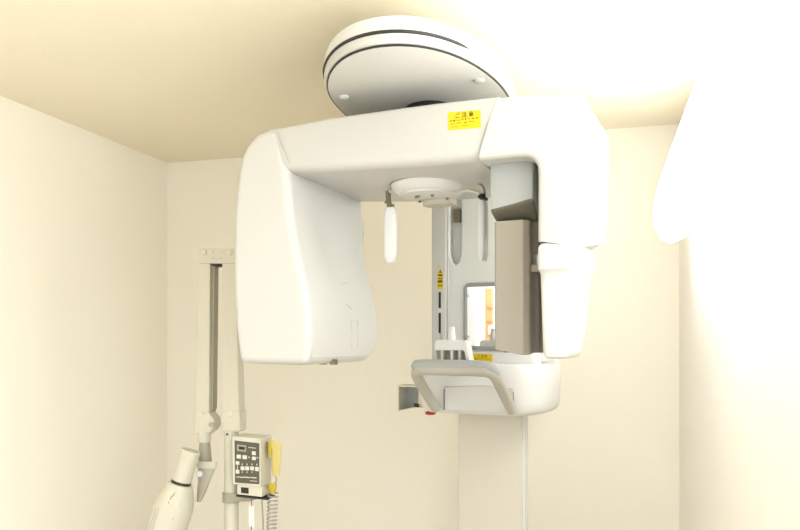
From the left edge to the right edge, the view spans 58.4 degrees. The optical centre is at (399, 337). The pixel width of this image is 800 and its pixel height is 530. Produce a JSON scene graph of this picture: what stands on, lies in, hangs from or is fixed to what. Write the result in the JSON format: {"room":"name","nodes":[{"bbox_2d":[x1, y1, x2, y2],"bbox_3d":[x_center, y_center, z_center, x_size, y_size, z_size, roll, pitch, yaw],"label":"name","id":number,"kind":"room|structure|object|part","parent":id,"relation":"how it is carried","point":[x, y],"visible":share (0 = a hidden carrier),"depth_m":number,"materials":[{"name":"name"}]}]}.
{"room":"radiology room","nodes":[
{"label":"radiology room","id":0,"kind":"room"},
{"bbox_2d":[0,96,166,529],"bbox_3d":[-1.948,0.275,1.637,0.100,2.450,4.690,0,0,16],"label":"wall","id":1,"kind":"structure","parent":0,"point":[83,213],"depth_m":3.23,"materials":[{"name":"beige paint"}]},
{"bbox_2d":[0,0,723,162],"bbox_3d":[-0.377,-1.000,2.232,2.800,0.100,2.890,0,0,16],"label":"ceiling","id":2,"kind":"structure","parent":0,"point":[168,81],"depth_m":2.40,"materials":[{"name":"beige paint"}]},
{"bbox_2d":[167,124,678,529],"bbox_3d":[0.002,0.275,3.574,2.800,2.450,0.100,0,0,16],"label":"wall","id":3,"kind":"structure","parent":0,"point":[606,457],"depth_m":3.50,"materials":[{"name":"beige paint"}]},
{"bbox_2d":[679,0,799,529],"bbox_3d":[0.990,0.275,2.105,0.100,2.450,2.190,0,0,16],"label":"wall","id":4,"kind":"structure","parent":0,"point":[739,273],"depth_m":1.73,"materials":[{"name":"white paint"}]},
{"bbox_2d":[653,0,799,242],"bbox_3d":[0.681,-0.501,1.486,0.158,0.318,2.510,0,0,16],"label":"wall lamp","id":5,"kind":"object","parent":4,"relation":"attached to","point":[745,95],"visible":1,"depth_m":1.19,"materials":[{"name":"white"}]},
{"bbox_3d":[0.754,-0.522,1.465,0.006,0.275,2.510,0,0,16],"label":"plate","id":6,"kind":"part","parent":5,"relation":"part of","materials":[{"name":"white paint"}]},
{"bbox_3d":[-0.636,1.550,1.318,2.800,0.100,4.790,0,0,16],"label":"floor","id":7,"kind":"structure","parent":0,"visible":0},
{"bbox_2d":[146,249,274,529],"bbox_3d":[-0.706,0.569,2.936,0.619,1.862,0.500,0,0,12],"label":"dental x-ray machine","id":8,"kind":"object","parent":7,"relation":"on","point":[247,463],"depth_m":2.87,"materials":[{"name":"beige plastic"}]},
{"bbox_3d":[-0.807,0.550,2.885,0.026,0.035,0.045,0,0,-2],"label":"knob","id":9,"kind":"part","parent":8,"relation":"part of","materials":[{"name":"white plastic"}]},
{"bbox_3d":[-0.796,0.018,2.926,0.068,0.743,0.055,0,0,12],"label":"scissor arm","id":10,"kind":"part","parent":8,"relation":"part of","materials":[{"name":"beige plastic"}]},
{"bbox_3d":[-0.730,-0.331,2.911,0.163,0.062,0.070,0,0,12],"label":"hinge plate","id":11,"kind":"part","parent":8,"relation":"part of","materials":[{"name":"beige plastic"}]},
{"bbox_3d":[-0.674,0.014,2.899,0.075,0.728,0.058,0,0,12],"label":"scissor arm","id":12,"kind":"part","parent":8,"relation":"part of","materials":[{"name":"beige plastic"}]},
{"bbox_3d":[-0.638,0.645,2.882,0.161,0.050,0.056,0,0,12],"label":"clamp arm","id":13,"kind":"part","parent":8,"relation":"part of","materials":[{"name":"beige plastic"}]},
{"bbox_2d":[241,487,248,493],"bbox_3d":[-0.609,0.599,2.814,0.032,0.024,0.010,0,0,16],"label":"switch","id":14,"kind":"object","parent":8,"relation":"attached to","point":[244,490],"depth_m":2.81,"materials":[{"name":"black plastic"}]},
{"bbox_3d":[-0.599,0.486,2.799,0.107,0.167,0.004,0,0,16],"label":"key panel","id":15,"kind":"part","parent":8,"relation":"part of","materials":[{"name":"brown"}]},
{"bbox_3d":[-0.587,0.708,2.828,0.022,0.133,0.010,0,0,33],"label":"tag strip","id":16,"kind":"part","parent":8,"relation":"part of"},
{"bbox_3d":[-0.574,0.626,2.841,0.134,0.012,0.070,0,0,16],"label":"plate","id":17,"kind":"part","parent":8,"relation":"part of","materials":[{"name":"black plastic"}]},
{"bbox_2d":[261,440,281,529],"bbox_3d":[-0.512,0.721,2.830,0.118,0.642,0.052,0,0,41],"label":"switch","id":18,"kind":"object","parent":8,"relation":"hanging from","point":[274,446],"visible":1,"depth_m":2.80,"materials":[{"name":"yellow plastic"}]},
{"bbox_3d":[-0.523,0.826,2.838,0.093,0.433,0.050,0,0,43],"label":"coiled cord","id":19,"kind":"part","parent":18,"relation":"part of","materials":[{"name":"grey plastic"}]},
{"bbox_2d":[235,15,608,529],"bbox_3d":[0.144,0.334,2.456,1.110,2.332,1.357,0,0,25],"label":"machine","id":20,"kind":"object","parent":7,"relation":"on","point":[514,187],"visible":1,"depth_m":2.21,"materials":[{"name":"white plastic"}]},
{"bbox_2d":[330,359,337,364],"bbox_3d":[-0.216,0.078,2.330,0.019,0.017,0.020,0,0,25],"label":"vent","id":21,"kind":"object","parent":20,"relation":"attached to","point":[332,361],"depth_m":2.32,"materials":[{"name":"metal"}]},
{"bbox_3d":[0.096,-0.741,2.361,0.574,0.004,1.103,0,0,25],"label":"head plate","id":22,"kind":"part","parent":20,"relation":"part of","materials":[{"name":"grey plastic"}]},
{"bbox_2d":[390,177,467,207],"bbox_3d":[0.097,-0.467,2.300,0.260,0.066,0.260,0,0,0],"label":"support","id":23,"kind":"object","parent":20,"relation":"on","point":[434,192],"depth_m":2.23,"materials":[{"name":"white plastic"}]},
{"bbox_3d":[0.165,-0.295,2.857,0.065,0.810,0.052,0,0,25],"label":"carriage rail","id":24,"kind":"part","parent":20,"relation":"part of","materials":[{"name":"grey plastic"}]},
{"bbox_3d":[0.185,-0.015,2.557,0.031,0.051,0.031,0,0,25],"label":"bite post","id":25,"kind":"part","parent":20,"relation":"part of","materials":[{"name":"white plastic"}]},
{"bbox_3d":[0.223,0.186,2.548,0.353,0.189,0.225,0,0,25],"label":"handle","id":26,"kind":"part","parent":20,"relation":"part of","materials":[{"name":"beige plastic"}]},
{"bbox_3d":[0.196,-0.459,2.254,0.121,0.024,0.012,0,0,25],"label":"hinge arm","id":27,"kind":"part","parent":20,"relation":"part of","materials":[{"name":"beige plastic"}]},
{"bbox_3d":[0.352,-0.083,2.751,0.226,0.263,0.014,0,0,25],"label":"mirror frame","id":28,"kind":"part","parent":20,"relation":"part of","materials":[{"name":"grey"}]},
{"bbox_3d":[0.289,0.224,2.644,0.261,0.098,0.014,0,0,25],"label":"panel","id":29,"kind":"part","parent":20,"relation":"part of","materials":[{"name":"grey plastic"}]},
{"bbox_2d":[467,287,494,345],"bbox_3d":[0.352,-0.083,2.752,0.195,0.230,0.004,0,0,25],"label":"mirror","id":30,"kind":"object","parent":20,"relation":"on","point":[480,300],"depth_m":2.77,"materials":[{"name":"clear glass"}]},
{"bbox_3d":[0.386,-0.275,2.754,0.437,0.741,0.028,0,0,25],"label":"carriage plate","id":31,"kind":"part","parent":20,"relation":"part of","materials":[{"name":"white plastic"}]},
{"bbox_3d":[0.336,-0.141,2.050,0.099,0.376,0.120,0,0,25],"label":"collimator panel","id":32,"kind":"part","parent":20,"relation":"part of","materials":[{"name":"beige plastic"}]}
]}

